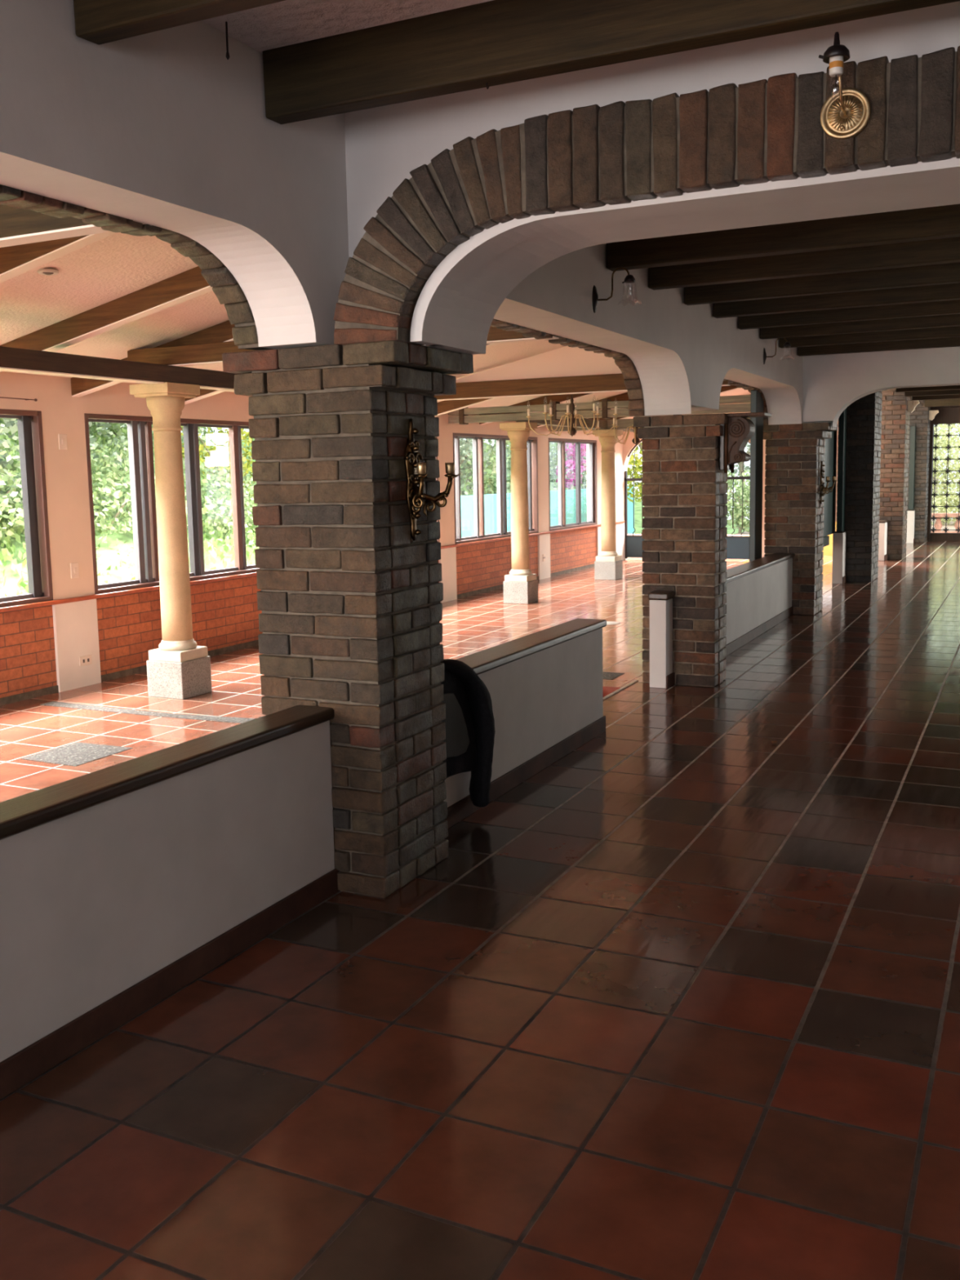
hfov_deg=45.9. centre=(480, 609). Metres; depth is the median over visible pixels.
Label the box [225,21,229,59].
ceiling hook
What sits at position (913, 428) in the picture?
post
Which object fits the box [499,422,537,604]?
stone column
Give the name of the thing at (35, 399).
curtain rod
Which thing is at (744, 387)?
brick arch
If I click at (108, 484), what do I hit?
foliage
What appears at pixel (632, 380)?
brick arch
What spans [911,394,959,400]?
ceiling beam
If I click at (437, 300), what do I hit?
arch
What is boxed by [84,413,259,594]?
window
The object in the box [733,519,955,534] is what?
terrace
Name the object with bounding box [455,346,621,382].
wall
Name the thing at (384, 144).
wall
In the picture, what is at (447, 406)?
rafter
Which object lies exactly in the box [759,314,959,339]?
ceiling beam
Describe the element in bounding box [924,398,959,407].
ceiling beam
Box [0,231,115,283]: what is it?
rafter
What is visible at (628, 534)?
wall
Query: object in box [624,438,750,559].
iron gate
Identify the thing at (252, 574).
trim
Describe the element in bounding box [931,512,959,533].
balustrade
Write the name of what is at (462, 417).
beam
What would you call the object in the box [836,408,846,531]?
post
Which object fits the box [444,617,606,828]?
half wall
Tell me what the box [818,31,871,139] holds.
wall lamp
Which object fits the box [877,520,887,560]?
half wall
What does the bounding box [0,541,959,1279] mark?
floor
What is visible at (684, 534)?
brick pillar
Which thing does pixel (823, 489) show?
candle sconce
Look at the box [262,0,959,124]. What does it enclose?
ceiling beam
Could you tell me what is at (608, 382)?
tie beam
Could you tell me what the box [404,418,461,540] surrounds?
candle sconce
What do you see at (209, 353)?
tie beam
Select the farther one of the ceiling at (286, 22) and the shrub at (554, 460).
the shrub at (554, 460)
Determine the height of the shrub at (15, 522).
1.825 m
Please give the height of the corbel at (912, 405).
0.190 m
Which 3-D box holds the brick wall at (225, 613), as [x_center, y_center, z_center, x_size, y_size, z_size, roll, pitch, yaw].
[-2.608,0.293,9.137,0.158,0.940,22.900,2,8,26]
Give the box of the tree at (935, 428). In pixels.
[931,423,959,512]
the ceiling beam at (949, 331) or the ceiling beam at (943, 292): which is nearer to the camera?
the ceiling beam at (943, 292)
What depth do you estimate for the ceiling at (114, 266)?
6.47 m
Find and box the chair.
[440,658,495,807]
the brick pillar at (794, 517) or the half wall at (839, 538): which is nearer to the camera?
the brick pillar at (794, 517)
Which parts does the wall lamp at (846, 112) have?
arm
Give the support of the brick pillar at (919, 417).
on the floor
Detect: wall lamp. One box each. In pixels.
[591,266,635,313]
[763,337,791,364]
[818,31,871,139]
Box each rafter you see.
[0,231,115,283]
[0,266,212,372]
[71,320,235,397]
[184,388,224,404]
[434,397,499,416]
[479,392,598,425]
[485,342,502,347]
[537,391,628,427]
[588,385,740,419]
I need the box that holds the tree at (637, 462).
[626,442,644,502]
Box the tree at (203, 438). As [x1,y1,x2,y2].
[88,422,222,460]
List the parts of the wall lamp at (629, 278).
arm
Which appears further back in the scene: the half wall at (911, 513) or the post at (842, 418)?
the half wall at (911, 513)
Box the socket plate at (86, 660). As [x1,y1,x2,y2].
[79,654,92,666]
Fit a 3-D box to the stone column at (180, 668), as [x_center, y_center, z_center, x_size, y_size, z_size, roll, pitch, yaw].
[-2.120,-0.464,7.831,0.330,2.135,0.330,2,8,26]
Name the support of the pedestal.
on the terrace
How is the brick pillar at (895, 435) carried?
on the floor
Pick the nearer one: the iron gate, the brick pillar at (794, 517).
the brick pillar at (794, 517)
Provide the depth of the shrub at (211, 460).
17.85 m
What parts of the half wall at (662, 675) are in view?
baseboard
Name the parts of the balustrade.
rail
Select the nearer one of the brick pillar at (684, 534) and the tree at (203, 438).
the brick pillar at (684, 534)
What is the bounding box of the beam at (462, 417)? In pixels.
[448,395,751,424]
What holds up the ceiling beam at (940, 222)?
attached to the ceiling
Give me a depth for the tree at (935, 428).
33.24 m
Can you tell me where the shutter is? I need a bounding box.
[813,422,837,536]
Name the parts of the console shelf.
rail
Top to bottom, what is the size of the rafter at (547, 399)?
0.926 m
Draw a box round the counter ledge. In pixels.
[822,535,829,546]
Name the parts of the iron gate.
kick panel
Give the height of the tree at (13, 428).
3.782 m
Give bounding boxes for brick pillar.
[222,340,473,897]
[633,413,728,686]
[763,422,838,615]
[836,391,882,582]
[878,388,910,559]
[906,399,930,542]
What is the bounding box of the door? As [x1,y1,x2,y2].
[906,405,959,541]
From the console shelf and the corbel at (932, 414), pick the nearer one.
the console shelf
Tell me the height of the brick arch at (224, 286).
0.556 m
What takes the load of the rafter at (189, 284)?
attached to the ceiling at (114, 266)
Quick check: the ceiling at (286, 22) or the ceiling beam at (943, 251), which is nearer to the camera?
the ceiling at (286, 22)
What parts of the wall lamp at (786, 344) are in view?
arm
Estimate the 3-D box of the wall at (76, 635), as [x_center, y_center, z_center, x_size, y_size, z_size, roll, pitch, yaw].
[-1.569,-0.100,11.043,0.024,0.630,18.500,2,8,26]
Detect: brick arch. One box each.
[0,184,273,350]
[333,45,959,345]
[490,318,651,416]
[723,378,768,425]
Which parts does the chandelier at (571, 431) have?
arm, arm, arm, arm, stem, arm, arm, arm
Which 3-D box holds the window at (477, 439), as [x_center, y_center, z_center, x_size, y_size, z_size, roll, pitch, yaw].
[0.204,-1.584,14.692,0.104,1.323,2.560,2,8,26]
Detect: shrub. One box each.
[0,439,24,546]
[88,422,153,472]
[106,459,257,550]
[181,426,255,510]
[459,438,496,495]
[459,439,569,494]
[549,442,629,490]
[725,470,750,533]
[931,423,959,523]
[931,481,959,524]
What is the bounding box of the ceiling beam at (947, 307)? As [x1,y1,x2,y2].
[737,299,959,329]
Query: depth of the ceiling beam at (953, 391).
17.31 m
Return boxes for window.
[0,408,53,607]
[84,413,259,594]
[435,436,439,542]
[452,432,538,544]
[548,437,597,531]
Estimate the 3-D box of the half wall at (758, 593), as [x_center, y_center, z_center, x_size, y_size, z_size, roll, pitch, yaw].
[2.297,-0.044,9.965,0.207,0.632,3.820,2,8,26]
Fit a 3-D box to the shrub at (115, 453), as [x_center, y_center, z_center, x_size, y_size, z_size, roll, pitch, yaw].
[-6.034,-3.283,15.884,2.948,3.302,2.922,-2,7,-12]
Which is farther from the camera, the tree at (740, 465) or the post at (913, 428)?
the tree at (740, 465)
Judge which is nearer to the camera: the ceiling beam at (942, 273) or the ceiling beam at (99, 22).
the ceiling beam at (99, 22)
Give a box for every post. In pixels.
[749,390,763,561]
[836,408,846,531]
[908,426,915,509]
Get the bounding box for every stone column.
[128,382,212,699]
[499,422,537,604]
[592,429,622,580]
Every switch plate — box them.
[57,434,67,449]
[70,562,79,578]
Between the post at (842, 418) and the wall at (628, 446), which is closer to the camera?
the post at (842, 418)
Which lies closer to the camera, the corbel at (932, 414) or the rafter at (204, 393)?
the rafter at (204, 393)
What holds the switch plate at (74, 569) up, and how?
attached to the wall at (62, 413)
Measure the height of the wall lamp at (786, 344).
0.225 m
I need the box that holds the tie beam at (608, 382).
[434,373,729,400]
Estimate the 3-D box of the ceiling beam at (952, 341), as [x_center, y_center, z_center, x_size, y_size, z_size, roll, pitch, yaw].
[4.929,-2.501,10.148,4.082,0.215,0.093,2,8,26]
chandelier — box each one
[525,394,618,435]
[596,416,639,444]
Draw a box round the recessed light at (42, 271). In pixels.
[37,268,58,275]
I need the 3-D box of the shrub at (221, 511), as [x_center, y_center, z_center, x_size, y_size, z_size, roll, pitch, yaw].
[-3.883,-1.084,15.337,2.255,1.941,3.104,3,8,30]
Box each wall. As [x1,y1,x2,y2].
[0,0,348,349]
[0,371,623,599]
[0,526,596,697]
[0,704,339,1099]
[52,522,626,692]
[344,0,959,355]
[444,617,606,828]
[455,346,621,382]
[460,486,634,537]
[493,243,805,425]
[622,393,838,559]
[627,533,743,536]
[648,590,675,688]
[724,552,795,655]
[802,346,959,426]
[831,530,846,583]
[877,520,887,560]
[906,509,915,543]
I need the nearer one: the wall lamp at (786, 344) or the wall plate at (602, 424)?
the wall lamp at (786, 344)
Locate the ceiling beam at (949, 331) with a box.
[779,326,959,348]
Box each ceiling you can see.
[0,232,751,418]
[200,0,493,53]
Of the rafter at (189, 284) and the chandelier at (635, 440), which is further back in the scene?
the chandelier at (635, 440)
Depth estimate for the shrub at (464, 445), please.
25.27 m
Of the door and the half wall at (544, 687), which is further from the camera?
the door
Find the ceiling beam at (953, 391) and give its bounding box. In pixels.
[904,389,959,396]
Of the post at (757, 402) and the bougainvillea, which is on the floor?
the post at (757, 402)
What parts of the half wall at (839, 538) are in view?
baseboard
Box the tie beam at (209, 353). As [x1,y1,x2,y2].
[127,326,559,366]
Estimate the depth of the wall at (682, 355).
7.37 m
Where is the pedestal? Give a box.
[822,521,836,555]
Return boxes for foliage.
[0,417,258,597]
[8,439,206,559]
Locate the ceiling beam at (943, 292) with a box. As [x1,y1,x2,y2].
[712,283,959,318]
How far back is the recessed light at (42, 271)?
5.80 m
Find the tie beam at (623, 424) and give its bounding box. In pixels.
[547,417,750,431]
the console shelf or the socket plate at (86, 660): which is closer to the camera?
the console shelf
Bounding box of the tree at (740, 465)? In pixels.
[727,443,750,528]
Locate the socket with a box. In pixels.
[829,55,843,76]
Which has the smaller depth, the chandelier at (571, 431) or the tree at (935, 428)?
the chandelier at (571, 431)
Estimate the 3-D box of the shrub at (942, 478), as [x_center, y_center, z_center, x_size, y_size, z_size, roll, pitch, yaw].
[12.527,-3.715,30.194,2.177,3.238,2.214,-7,9,-43]
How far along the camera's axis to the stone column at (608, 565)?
15.72 m
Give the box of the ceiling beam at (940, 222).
[606,204,959,271]
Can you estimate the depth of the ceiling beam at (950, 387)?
16.23 m
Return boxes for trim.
[0,520,624,612]
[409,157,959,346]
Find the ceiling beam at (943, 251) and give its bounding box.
[648,236,959,289]
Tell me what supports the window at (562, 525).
attached to the wall at (62, 413)
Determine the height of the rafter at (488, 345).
0.926 m
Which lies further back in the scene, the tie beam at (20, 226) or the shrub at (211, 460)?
the shrub at (211, 460)
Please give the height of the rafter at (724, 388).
0.926 m
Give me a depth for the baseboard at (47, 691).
8.85 m
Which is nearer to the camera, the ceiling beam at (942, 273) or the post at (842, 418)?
the ceiling beam at (942, 273)
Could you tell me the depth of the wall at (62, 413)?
8.26 m
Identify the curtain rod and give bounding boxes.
[0,396,37,401]
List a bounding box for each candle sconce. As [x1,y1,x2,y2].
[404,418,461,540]
[820,461,837,503]
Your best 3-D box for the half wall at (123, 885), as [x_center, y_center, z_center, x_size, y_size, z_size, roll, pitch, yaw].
[-1.627,0.958,1.972,0.163,0.680,4.820,2,8,26]
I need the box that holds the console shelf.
[719,412,771,472]
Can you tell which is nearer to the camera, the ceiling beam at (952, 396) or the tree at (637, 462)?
the ceiling beam at (952, 396)
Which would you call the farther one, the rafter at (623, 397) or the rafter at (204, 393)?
the rafter at (623, 397)
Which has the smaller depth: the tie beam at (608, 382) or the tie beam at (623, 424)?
the tie beam at (608, 382)
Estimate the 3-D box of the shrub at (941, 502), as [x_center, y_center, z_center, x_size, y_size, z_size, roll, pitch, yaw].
[13.072,-2.668,29.304,3.401,1.341,1.630,3,8,29]
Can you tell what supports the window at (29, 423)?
attached to the wall at (62, 413)
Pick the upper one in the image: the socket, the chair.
the socket
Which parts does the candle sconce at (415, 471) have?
arm, arm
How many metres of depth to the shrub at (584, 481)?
32.11 m
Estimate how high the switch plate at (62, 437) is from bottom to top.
0.110 m
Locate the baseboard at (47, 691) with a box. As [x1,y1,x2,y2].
[0,563,594,706]
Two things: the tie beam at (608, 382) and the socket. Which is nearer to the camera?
the socket
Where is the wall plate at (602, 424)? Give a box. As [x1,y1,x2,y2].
[515,412,633,431]
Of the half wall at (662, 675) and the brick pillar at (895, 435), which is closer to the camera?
the half wall at (662, 675)
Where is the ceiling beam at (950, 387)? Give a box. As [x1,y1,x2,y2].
[895,385,959,392]
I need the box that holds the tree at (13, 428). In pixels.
[0,417,105,520]
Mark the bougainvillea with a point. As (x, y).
(570, 463)
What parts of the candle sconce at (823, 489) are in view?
arm, arm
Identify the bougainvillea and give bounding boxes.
[555,443,586,489]
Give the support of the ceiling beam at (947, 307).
attached to the ceiling
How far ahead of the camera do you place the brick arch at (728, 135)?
3.34 m
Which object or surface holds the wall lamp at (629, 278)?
attached to the wall at (682, 355)
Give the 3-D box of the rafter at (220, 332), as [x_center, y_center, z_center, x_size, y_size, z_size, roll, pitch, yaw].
[-1.226,-1.918,7.288,3.780,0.926,0.075,2,8,26]
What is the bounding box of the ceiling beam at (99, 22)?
[73,0,284,44]
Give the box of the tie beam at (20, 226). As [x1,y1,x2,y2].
[0,204,150,247]
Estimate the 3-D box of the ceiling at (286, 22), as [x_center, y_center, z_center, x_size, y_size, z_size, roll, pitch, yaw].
[-0.299,-1.324,-0.551,4.600,0.140,8.400,2,8,26]
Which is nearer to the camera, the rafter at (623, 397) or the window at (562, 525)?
the rafter at (623, 397)
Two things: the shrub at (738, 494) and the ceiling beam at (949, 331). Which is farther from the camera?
the shrub at (738, 494)
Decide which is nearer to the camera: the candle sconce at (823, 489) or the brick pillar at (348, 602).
the brick pillar at (348, 602)
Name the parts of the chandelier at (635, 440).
arm, arm, arm, arm, stem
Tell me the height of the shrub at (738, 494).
1.529 m
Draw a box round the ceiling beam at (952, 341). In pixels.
[797,337,959,355]
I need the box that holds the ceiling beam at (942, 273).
[684,262,959,305]
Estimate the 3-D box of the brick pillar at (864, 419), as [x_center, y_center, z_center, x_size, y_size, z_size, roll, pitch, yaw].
[5.014,-1.772,15.003,0.471,2.770,0.718,2,8,26]
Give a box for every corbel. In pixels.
[907,400,919,413]
[928,409,938,420]
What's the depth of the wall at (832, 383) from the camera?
11.13 m
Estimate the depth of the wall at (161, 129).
3.28 m
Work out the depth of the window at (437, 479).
13.14 m

